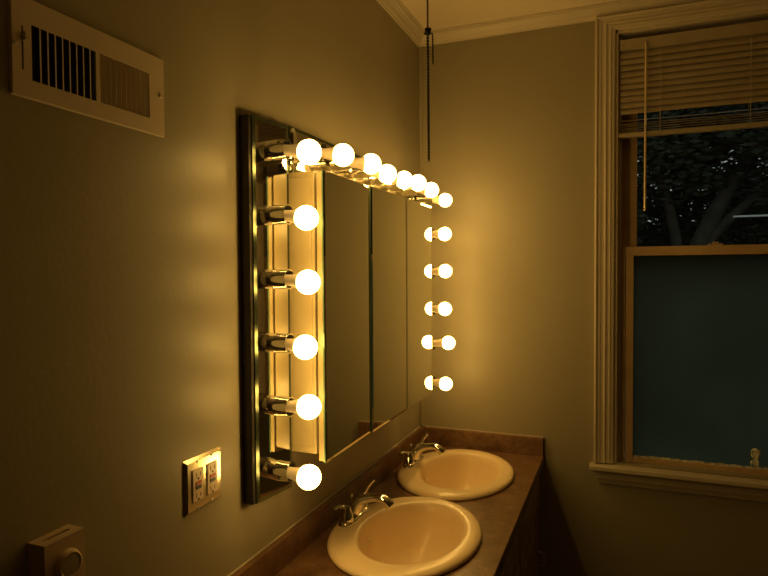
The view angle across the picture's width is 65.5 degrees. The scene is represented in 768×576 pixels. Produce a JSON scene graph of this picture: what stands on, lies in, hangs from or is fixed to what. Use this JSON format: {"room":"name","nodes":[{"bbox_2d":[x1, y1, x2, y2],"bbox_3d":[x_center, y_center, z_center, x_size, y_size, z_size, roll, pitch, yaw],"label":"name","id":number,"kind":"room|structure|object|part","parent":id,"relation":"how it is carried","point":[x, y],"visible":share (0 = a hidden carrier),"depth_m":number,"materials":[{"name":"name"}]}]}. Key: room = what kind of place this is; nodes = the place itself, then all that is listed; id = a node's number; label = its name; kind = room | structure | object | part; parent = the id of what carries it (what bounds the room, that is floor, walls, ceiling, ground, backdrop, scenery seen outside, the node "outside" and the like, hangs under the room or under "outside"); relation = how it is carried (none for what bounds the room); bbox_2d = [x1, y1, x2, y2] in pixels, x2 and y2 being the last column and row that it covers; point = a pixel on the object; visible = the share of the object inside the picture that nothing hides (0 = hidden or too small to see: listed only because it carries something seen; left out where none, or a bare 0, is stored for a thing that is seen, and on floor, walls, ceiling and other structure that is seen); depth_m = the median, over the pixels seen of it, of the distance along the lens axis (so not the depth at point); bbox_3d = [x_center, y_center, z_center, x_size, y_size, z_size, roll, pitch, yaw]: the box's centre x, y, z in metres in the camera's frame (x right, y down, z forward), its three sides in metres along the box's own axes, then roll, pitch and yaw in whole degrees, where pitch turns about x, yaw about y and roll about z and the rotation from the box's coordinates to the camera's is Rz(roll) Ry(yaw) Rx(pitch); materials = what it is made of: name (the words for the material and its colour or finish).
{"room":"bathroom","nodes":[
{"label":"bathroom","id":0,"kind":"room"},
{"bbox_2d":[0,0,420,575],"bbox_3d":[-0.770,0.281,0.473,0.140,2.611,4.975,0,2,22],"label":"wall","id":1,"kind":"structure","parent":0,"point":[121,312],"depth_m":1.14,"materials":[{"name":"paint"}]},
{"bbox_2d":[27,524,84,575],"bbox_3d":[-0.496,0.438,0.913,0.046,0.119,0.070,0,2,22],"label":"thermostat","id":2,"kind":"object","parent":1,"relation":"attached to","point":[59,552],"visible":1,"depth_m":0.90,"materials":[{"name":"beige plastic"}]},
{"bbox_2d":[7,0,164,137],"bbox_3d":[-0.475,-0.358,0.998,0.014,0.149,0.311,0,2,22],"label":"air vent","id":3,"kind":"object","parent":1,"relation":"in","point":[58,60],"visible":1,"depth_m":0.97,"materials":[{"name":"beige metal"}]},
{"bbox_3d":[-0.524,-0.367,0.871,0.011,0.012,0.009,0,2,22],"label":"lever","id":4,"kind":"part","parent":3,"relation":"part of","materials":[{"name":"beige metal"}]},
{"bbox_2d":[183,446,220,517],"bbox_3d":[-0.378,0.407,1.258,0.010,0.114,0.120,0,2,22],"label":"outlet plate","id":5,"kind":"object","parent":1,"relation":"attached to","point":[201,473],"visible":1,"depth_m":1.25,"materials":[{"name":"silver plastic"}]},
{"bbox_2d":[192,467,203,502],"bbox_3d":[-0.388,0.407,1.237,0.008,0.066,0.033,0,2,22],"label":"receptacle","id":6,"kind":"object","parent":5,"relation":"attached to","point":[197,472],"depth_m":1.23,"materials":[{"name":"beige plastic"}]},
{"bbox_2d":[206,460,216,494],"bbox_3d":[-0.371,0.406,1.280,0.008,0.066,0.033,0,2,22],"label":"receptacle","id":7,"kind":"object","parent":5,"relation":"attached to","point":[211,465],"depth_m":1.27,"materials":[{"name":"beige plastic"}]},
{"bbox_2d":[239,114,321,504],"bbox_3d":[-0.226,0.052,1.417,0.174,0.906,0.138,0,2,22],"label":"vanity light bar","id":8,"kind":"object","parent":1,"relation":"attached to","point":[265,148],"visible":1,"depth_m":1.40,"materials":[{"name":"grey metal"}]},
{"bbox_3d":[-0.269,0.052,1.440,0.004,0.906,0.129,1,2,31],"label":"mirror plate","id":9,"kind":"part","parent":8,"relation":"part of","materials":[{"name":"brown"}]},
{"bbox_2d":[264,139,291,159],"bbox_3d":[-0.253,-0.328,1.416,0.058,0.048,0.048,0,2,22],"label":"socket","id":10,"kind":"object","parent":8,"relation":"attached to","point":[274,149],"depth_m":1.40,"materials":[{"name":"silver"}]},
{"bbox_2d":[264,204,292,224],"bbox_3d":[-0.252,-0.174,1.421,0.058,0.048,0.048,0,2,22],"label":"socket","id":11,"kind":"object","parent":8,"relation":"attached to","point":[274,214],"depth_m":1.40,"materials":[{"name":"silver"}]},
{"bbox_2d":[265,269,293,288],"bbox_3d":[-0.252,-0.021,1.425,0.058,0.048,0.048,0,2,22],"label":"socket","id":12,"kind":"object","parent":8,"relation":"attached to","point":[274,278],"depth_m":1.41,"materials":[{"name":"silver"}]},
{"bbox_2d":[266,333,293,353],"bbox_3d":[-0.251,0.132,1.429,0.058,0.048,0.048,0,2,22],"label":"socket","id":13,"kind":"object","parent":8,"relation":"attached to","point":[276,343],"depth_m":1.41,"materials":[{"name":"silver metal"}]},
{"bbox_2d":[267,396,294,416],"bbox_3d":[-0.250,0.284,1.434,0.058,0.048,0.048,0,2,22],"label":"socket","id":14,"kind":"object","parent":8,"relation":"attached to","point":[277,406],"depth_m":1.42,"materials":[{"name":"silver metal"}]},
{"bbox_2d":[268,460,295,481],"bbox_3d":[-0.249,0.440,1.438,0.058,0.048,0.048,0,2,22],"label":"socket","id":15,"kind":"object","parent":8,"relation":"attached to","point":[278,470],"depth_m":1.42,"materials":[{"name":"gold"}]},
{"bbox_3d":[-0.182,0.139,1.403,0.052,0.058,0.058,0,2,22],"label":"bulb","id":16,"kind":"part","parent":8,"relation":"part of","materials":[{"name":"white glass"}]},
{"bbox_3d":[-0.179,-0.164,1.392,0.052,0.058,0.058,0,2,22],"label":"bulb","id":17,"kind":"part","parent":8,"relation":"part of","materials":[{"name":"white glass"}]},
{"bbox_3d":[-0.175,-0.014,1.395,0.052,0.058,0.058,0,2,22],"label":"bulb","id":18,"kind":"part","parent":8,"relation":"part of","materials":[{"name":"white glass"}]},
{"bbox_3d":[-0.175,0.447,1.409,0.052,0.058,0.058,0,2,22],"label":"bulb","id":19,"kind":"part","parent":8,"relation":"part of","materials":[{"name":"white glass"}]},
{"bbox_3d":[-0.174,0.280,1.403,0.051,0.058,0.058,0,2,22],"label":"bulb","id":20,"kind":"part","parent":8,"relation":"part of","materials":[{"name":"white glass"}]},
{"bbox_3d":[-0.172,-0.316,1.384,0.052,0.058,0.058,0,2,22],"label":"bulb","id":21,"kind":"part","parent":8,"relation":"part of","materials":[{"name":"white glass"}]},
{"bbox_2d":[231,426,424,575],"bbox_3d":[-0.116,0.669,1.910,0.020,0.074,1.564,0,2,22],"label":"backsplash","id":22,"kind":"structure","parent":1,"relation":"attached to","point":[283,550],"depth_m":1.70,"materials":[{"name":"brown laminate"}]},
{"bbox_2d":[289,170,431,462],"bbox_3d":[-0.046,0.060,1.910,0.143,0.722,0.904,0,2,22],"label":"medicine cabinet","id":23,"kind":"object","parent":1,"relation":"attached to","point":[369,316],"visible":0.88,"depth_m":1.66,"materials":[{"name":"mirror"}]},
{"bbox_3d":[-0.223,0.061,1.495,0.098,0.670,0.003,0,2,22],"label":"panel","id":24,"kind":"part","parent":23,"relation":"part of","materials":[{"name":"metal"}]},
{"bbox_3d":[-0.105,0.069,1.610,0.014,0.714,0.299,0,2,20],"label":"door","id":25,"kind":"part","parent":23,"relation":"part of","materials":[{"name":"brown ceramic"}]},
{"bbox_2d":[323,170,369,462],"bbox_3d":[-0.096,0.069,1.606,0.005,0.722,0.297,0,2,20],"label":"mirror","id":26,"kind":"object","parent":23,"relation":"attached to","point":[346,202],"depth_m":1.58,"materials":[{"name":"silver metal"}]},
{"bbox_3d":[0.010,0.060,1.893,0.014,0.714,0.307,0,2,22],"label":"door","id":27,"kind":"part","parent":23,"relation":"part of","materials":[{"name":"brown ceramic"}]},
{"bbox_2d":[371,186,406,431],"bbox_3d":[0.019,0.060,1.889,0.005,0.722,0.305,0,2,22],"label":"mirror","id":28,"kind":"object","parent":23,"relation":"attached to","point":[388,210],"depth_m":1.87,"materials":[{"name":"mirror"}]},
{"bbox_2d":[406,198,431,408],"bbox_3d":[0.130,0.051,2.169,0.005,0.722,0.290,0,2,22],"label":"mirror","id":29,"kind":"object","parent":23,"relation":"attached to","point":[418,215],"depth_m":2.15,"materials":[{"name":"silver metal"}]},
{"bbox_2d":[288,125,438,198],"bbox_3d":[-0.027,-0.364,1.906,0.178,0.114,0.910,0,2,22],"label":"vanity light bar","id":30,"kind":"object","parent":1,"relation":"attached to","point":[341,160],"visible":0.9,"depth_m":1.70,"materials":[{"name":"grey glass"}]},
{"bbox_2d":[318,142,327,161],"bbox_3d":[-0.182,-0.353,1.558,0.058,0.048,0.048,0,2,22],"label":"socket","id":31,"kind":"object","parent":30,"relation":"attached to","point":[324,155],"depth_m":1.54,"materials":[{"name":"silver"}]},
{"bbox_2d":[327,160,351,170],"bbox_3d":[-0.126,-0.358,1.700,0.058,0.048,0.048,0,2,22],"label":"socket","id":32,"kind":"object","parent":30,"relation":"attached to","point":[331,166],"depth_m":1.69,"materials":[{"name":"silver"}]},
{"bbox_3d":[-0.104,-0.344,1.542,0.054,0.058,0.058,0,2,22],"label":"bulb","id":33,"kind":"part","parent":30,"relation":"part of","materials":[{"name":"white glass"}]},
{"bbox_2d":[350,168,371,178],"bbox_3d":[-0.069,-0.362,1.841,0.058,0.048,0.048,0,2,22],"label":"socket","id":34,"kind":"object","parent":30,"relation":"attached to","point":[355,173],"depth_m":1.83,"materials":[{"name":"silver"}]},
{"bbox_3d":[-0.034,-0.357,1.717,0.050,0.058,0.058,-1,2,-11],"label":"bulb","id":35,"kind":"part","parent":30,"relation":"part of","materials":[{"name":"white glass"}]},
{"bbox_2d":[369,177,389,184],"bbox_3d":[-0.013,-0.367,1.983,0.058,0.048,0.048,0,2,22],"label":"socket","id":36,"kind":"object","parent":30,"relation":"attached to","point":[372,181],"depth_m":1.97,"materials":[{"name":"silver"}]},
{"bbox_3d":[0.011,-0.350,1.833,0.055,0.058,0.058,0,2,22],"label":"bulb","id":37,"kind":"part","parent":30,"relation":"part of","materials":[{"name":"white glass"}]},
{"bbox_2d":[386,183,404,190],"bbox_3d":[0.043,-0.371,2.125,0.058,0.048,0.048,0,2,22],"label":"socket","id":38,"kind":"object","parent":30,"relation":"attached to","point":[389,187],"depth_m":2.11,"materials":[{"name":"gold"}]},
{"bbox_3d":[0.068,-0.358,1.977,0.055,0.058,0.058,0,2,22],"label":"bulb","id":39,"kind":"part","parent":30,"relation":"part of","materials":[{"name":"white glass"}]},
{"bbox_2d":[401,188,418,195],"bbox_3d":[0.099,-0.375,2.266,0.058,0.048,0.048,0,2,22],"label":"socket","id":40,"kind":"object","parent":30,"relation":"attached to","point":[408,191],"depth_m":2.25,"materials":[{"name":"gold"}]},
{"bbox_3d":[0.122,-0.372,2.113,0.054,0.058,0.058,0,2,22],"label":"bulb","id":41,"kind":"part","parent":30,"relation":"part of","materials":[{"name":"white glass"}]},
{"bbox_3d":[0.179,-0.371,2.258,0.055,0.058,0.058,0,2,22],"label":"bulb","id":42,"kind":"part","parent":30,"relation":"part of","materials":[{"name":"white glass"}]},
{"bbox_2d":[376,0,424,46],"bbox_3d":[-0.693,-1.001,0.403,0.044,0.046,4.695,0,2,22],"label":"trim","id":43,"kind":"structure","parent":1,"relation":"attached to","point":[396,9],"depth_m":2.35,"materials":[{"name":"paint"}]},
{"bbox_2d":[409,193,454,390],"bbox_3d":[0.184,0.018,2.400,0.210,0.914,0.137,0,2,22],"label":"vanity light bar","id":44,"kind":"object","parent":1,"relation":"attached to","point":[445,383],"visible":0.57,"depth_m":2.36,"materials":[{"name":"grey glass"}]},
{"bbox_2d":[409,193,433,203],"bbox_3d":[0.153,-0.358,2.393,0.094,0.048,0.048,0,2,22],"label":"socket","id":45,"kind":"object","parent":44,"relation":"attached to","point":[421,198],"depth_m":2.37,"materials":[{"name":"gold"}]},
{"bbox_3d":[0.244,-0.214,2.361,0.046,0.054,0.054,0,2,22],"label":"bulb","id":46,"kind":"part","parent":44,"relation":"part of","materials":[{"name":"white glass"}]},
{"bbox_3d":[0.245,0.083,2.370,0.047,0.054,0.054,0,2,22],"label":"bulb","id":47,"kind":"part","parent":44,"relation":"part of","materials":[{"name":"white glass"}]},
{"bbox_3d":[0.246,-0.067,2.365,0.047,0.054,0.054,0,2,22],"label":"bulb","id":48,"kind":"part","parent":44,"relation":"part of","materials":[{"name":"white glass"}]},
{"bbox_3d":[0.245,-0.347,2.357,0.048,0.054,0.054,0,2,22],"label":"bulb","id":49,"kind":"part","parent":44,"relation":"part of","materials":[{"name":"white glass"}]},
{"bbox_3d":[0.249,0.382,2.378,0.047,0.054,0.054,0,2,22],"label":"bulb","id":50,"kind":"part","parent":44,"relation":"part of","materials":[{"name":"white glass"}]},
{"bbox_3d":[0.259,0.218,2.369,0.047,0.054,0.054,0,2,22],"label":"bulb","id":51,"kind":"part","parent":44,"relation":"part of","materials":[{"name":"white glass"}]},
{"bbox_2d":[400,0,616,29],"bbox_3d":[0.727,-1.067,-0.163,3.380,0.100,4.975,0,2,22],"label":"ceiling","id":52,"kind":"structure","parent":0,"point":[442,14],"depth_m":2.32,"materials":[{"name":"beige paint"}]},
{"bbox_2d":[424,0,433,161],"bbox_3d":[0.094,-0.664,1.288,0.044,0.778,0.044,0,2,22],"label":"pull chain","id":53,"kind":"object","parent":52,"relation":"hanging from","point":[427,32],"visible":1,"depth_m":1.29,"materials":[{"name":"black metal"}]},
{"bbox_3d":[0.093,-0.802,1.284,0.005,0.496,0.004,0,2,22],"label":"chain","id":54,"kind":"part","parent":53,"relation":"part of","materials":[{"name":"black metal"}]},
{"bbox_3d":[0.096,-0.416,1.294,0.008,0.284,0.006,0,2,22],"label":"chain","id":55,"kind":"part","parent":53,"relation":"part of","materials":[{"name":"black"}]},
{"bbox_2d":[423,21,767,575],"bbox_3d":[1.627,0.219,2.122,3.100,2.611,0.140,0,2,22],"label":"wall","id":56,"kind":"structure","parent":0,"point":[512,118],"depth_m":2.43,"materials":[{"name":"paint"}]},
{"bbox_2d":[419,47,423,425],"bbox_3d":[0.164,-0.218,2.610,0.017,1.655,0.007,0,2,22],"label":"trim","id":57,"kind":"structure","parent":56,"relation":"attached to","point":[420,48],"depth_m":2.59,"materials":[{"name":"paint"}]},
{"bbox_2d":[424,426,543,455],"bbox_3d":[0.415,0.648,2.530,0.508,0.074,0.020,0,2,22],"label":"backsplash","id":58,"kind":"structure","parent":56,"relation":"attached to","point":[498,442],"depth_m":2.51,"materials":[{"name":"brown stone"}]},
{"bbox_2d":[420,0,703,46],"bbox_3d":[1.585,-1.060,2.000,3.100,0.046,0.044,0,2,22],"label":"trim","id":59,"kind":"structure","parent":56,"relation":"attached to","point":[587,13],"depth_m":2.38,"materials":[{"name":"paint"}]},
{"bbox_2d":[589,0,767,501],"bbox_3d":[1.340,-0.137,2.213,1.080,1.817,0.222,0,2,22],"label":"window","id":60,"kind":"structure","parent":56,"relation":"in","point":[691,370],"depth_m":2.30,"materials":[{"name":"paint"}]},
{"bbox_3d":[1.353,-0.550,2.242,0.876,0.845,0.032,0,2,22],"label":"sash","id":61,"kind":"part","parent":60,"relation":"part of","materials":[{"name":"brown wood"}]},
{"bbox_2d":[618,20,767,210],"bbox_3d":[1.318,-0.623,2.155,0.878,0.660,0.043,0,2,22],"label":"window blind","id":62,"kind":"object","parent":60,"relation":"attached to","point":[689,77],"visible":1,"depth_m":2.22,"materials":[{"name":"beige"}]},
{"bbox_3d":[1.042,-0.750,2.249,0.002,0.324,0.002,0,2,22],"label":"ladder cord","id":63,"kind":"part","parent":62,"relation":"part of","materials":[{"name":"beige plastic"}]},
{"bbox_3d":[1.320,-0.588,2.160,0.878,0.018,0.028,0,2,22],"label":"rail","id":64,"kind":"part","parent":62,"relation":"part of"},
{"bbox_3d":[1.316,-0.749,2.140,0.002,0.324,0.002,0,2,22],"label":"ladder cord","id":65,"kind":"part","parent":62,"relation":"part of","materials":[{"name":"white fabric"}]},
{"bbox_3d":[1.342,0.266,2.225,0.819,0.854,0.034,0,2,22],"label":"sash","id":66,"kind":"part","parent":60,"relation":"part of","materials":[{"name":"brown wood"}]},
{"bbox_3d":[1.342,0.273,2.225,0.768,0.801,0.004,0,2,22],"label":"pane","id":67,"kind":"part","parent":60,"relation":"part of","materials":[{"name":"clear glass"}]},
{"bbox_3d":[0.744,1.643,-0.086,3.380,0.100,4.975,0,2,22],"label":"floor","id":68,"kind":"structure","parent":0,"visible":0},
{"bbox_2d":[500,475,544,575],"bbox_3d":[0.134,1.143,1.830,0.548,0.800,1.554,0,2,22],"label":"vanity cabinet","id":69,"kind":"object","parent":68,"relation":"on","point":[522,559],"visible":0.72,"depth_m":2.12,"materials":[{"name":"brown wood"}]},
{"bbox_2d":[228,426,543,575],"bbox_3d":[0.121,0.686,1.816,0.530,0.112,1.564,0,2,22],"label":"countertop","id":70,"kind":"structure","parent":69,"relation":"on","point":[300,550],"depth_m":1.87,"materials":[{"name":"brown stone"}]},
{"bbox_2d":[331,479,393,527],"bbox_3d":[-0.046,0.644,1.770,0.156,0.095,0.196,0,2,22],"label":"faucet","id":71,"kind":"object","parent":70,"relation":"on","point":[351,514],"visible":1,"depth_m":1.76,"materials":[{"name":"silver metal"}]},
{"bbox_3d":[-0.128,0.638,1.728,0.022,0.023,0.062,1,2,42],"label":"lever","id":72,"kind":"part","parent":71,"relation":"part of","materials":[{"name":"silver metal"}]},
{"bbox_3d":[-0.109,0.659,1.749,0.043,0.046,0.043,0,2,22],"label":"handle","id":73,"kind":"part","parent":71,"relation":"part of","materials":[{"name":"silver metal"}]},
{"bbox_3d":[-0.070,0.656,1.846,0.043,0.046,0.043,0,2,22],"label":"handle","id":74,"kind":"part","parent":71,"relation":"part of","materials":[{"name":"silver metal"}]},
{"bbox_3d":[-0.052,0.620,1.850,0.052,0.052,0.025,-1,2,-19],"label":"lever","id":75,"kind":"part","parent":71,"relation":"part of","materials":[{"name":"silver metal"}]},
{"bbox_3d":[-0.045,0.650,1.779,0.145,0.082,0.054,0,2,22],"label":"spout","id":76,"kind":"part","parent":71,"relation":"part of","materials":[{"name":"silver metal"}]},
{"bbox_2d":[327,497,481,575],"bbox_3d":[0.064,0.777,1.711,0.422,0.170,0.544,0,2,22],"label":"sink","id":77,"kind":"object","parent":70,"relation":"in","point":[415,536],"visible":0.94,"depth_m":1.81,"materials":[{"name":"ceramic"}]},
{"bbox_2d":[398,433,444,468],"bbox_3d":[0.158,0.628,2.285,0.156,0.095,0.196,0,2,22],"label":"faucet","id":78,"kind":"object","parent":70,"relation":"on","point":[413,457],"visible":1,"depth_m":2.27,"materials":[{"name":"silver metal"}]},
{"bbox_3d":[0.076,0.622,2.243,0.022,0.023,0.062,1,2,42],"label":"lever","id":79,"kind":"part","parent":78,"relation":"part of","materials":[{"name":"silver metal"}]},
{"bbox_3d":[0.095,0.643,2.264,0.043,0.046,0.043,0,2,22],"label":"handle","id":80,"kind":"part","parent":78,"relation":"part of","materials":[{"name":"silver metal"}]},
{"bbox_3d":[0.152,0.604,2.365,0.052,0.052,0.025,-1,2,-19],"label":"lever","id":81,"kind":"part","parent":78,"relation":"part of","materials":[{"name":"silver metal"}]},
{"bbox_3d":[0.160,0.634,2.294,0.145,0.082,0.054,0,2,22],"label":"spout","id":82,"kind":"part","parent":78,"relation":"part of","materials":[{"name":"silver metal"}]},
{"bbox_2d":[397,449,513,500],"bbox_3d":[0.269,0.761,2.228,0.422,0.170,0.544,0,2,22],"label":"sink","id":83,"kind":"object","parent":70,"relation":"in","point":[454,474],"visible":0.67,"depth_m":2.33,"materials":[{"name":"ceramic"}]},
{"bbox_3d":[0.357,0.832,1.732,0.005,0.084,0.444,0,2,22],"label":"raised panel","id":84,"kind":"part","parent":69,"relation":"part of","materials":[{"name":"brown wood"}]},
{"bbox_3d":[0.347,0.831,1.736,0.017,0.134,0.494,0,2,22],"label":"drawer","id":85,"kind":"part","parent":69,"relation":"part of","materials":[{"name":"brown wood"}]},
{"bbox_3d":[0.349,1.167,1.746,0.017,0.518,0.494,0,2,22],"label":"door","id":86,"kind":"part","parent":69,"relation":"part of","materials":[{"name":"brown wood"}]},
{"bbox_3d":[0.540,1.152,2.227,0.017,0.518,0.494,0,2,22],"label":"door","id":87,"kind":"part","parent":69,"relation":"part of","materials":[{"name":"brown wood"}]},
{"bbox_3d":[0.538,0.817,2.218,0.017,0.134,0.494,0,2,22],"label":"drawer","id":88,"kind":"part","parent":69,"relation":"part of","materials":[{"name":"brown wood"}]},
{"bbox_3d":[0.548,0.817,2.214,0.005,0.084,0.444,0,2,22],"label":"raised panel","id":89,"kind":"part","parent":69,"relation":"part of","materials":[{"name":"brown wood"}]},
{"bbox_3d":[0.551,1.152,2.223,0.005,0.418,0.394,0,2,22],"label":"raised panel","id":90,"kind":"part","parent":69,"relation":"part of","materials":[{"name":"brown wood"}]},
{"bbox_3d":[0.612,1.062,2.338,0.035,0.063,0.008,0,2,22],"label":"handle","id":91,"kind":"part","parent":69,"relation":"part of","materials":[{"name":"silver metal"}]},
{"label":"outside","id":92,"kind":"structure","parent":0,"visible":0},
{"bbox_2d":[624,392,624,452],"bbox_3d":[10.839,1.546,18.717,36.000,0.100,37.315,0,2,22],"label":"ground","id":93,"kind":"structure","parent":92,"point":[624,392],"depth_m":8.18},
{"bbox_2d":[625,53,767,256],"bbox_3d":[3.506,-0.848,5.700,5.768,5.535,2.362,0,2,22],"label":"tree","id":94,"kind":"object","parent":93,"relation":"on","point":[690,157],"visible":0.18,"depth_m":5.59,"materials":[{"name":"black plant"}]},
{"bbox_2d":[625,169,767,345],"bbox_3d":[6.510,-0.407,10.513,21.570,4.324,2.040,0,2,22],"label":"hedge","id":95,"kind":"object","parent":93,"relation":"on","point":[742,241],"visible":0.02,"depth_m":10.13,"materials":[{"name":"plant"}]},
{"bbox_2d":[684,105,767,243],"bbox_3d":[6.464,-1.191,7.812,5.432,6.061,2.604,0,2,22],"label":"tree","id":96,"kind":"object","parent":93,"relation":"on","point":[759,236],"visible":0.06,"depth_m":8.41,"materials":[{"name":"green plant"}]},
{"bbox_2d":[733,214,767,217],"bbox_3d":[3.642,0.740,3.636,2.665,2.458,0.040,0,2,22],"label":"rail","id":97,"kind":"object","parent":93,"relation":"on","point":[766,215],"visible":1,"depth_m":4.04,"materials":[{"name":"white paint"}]}
]}

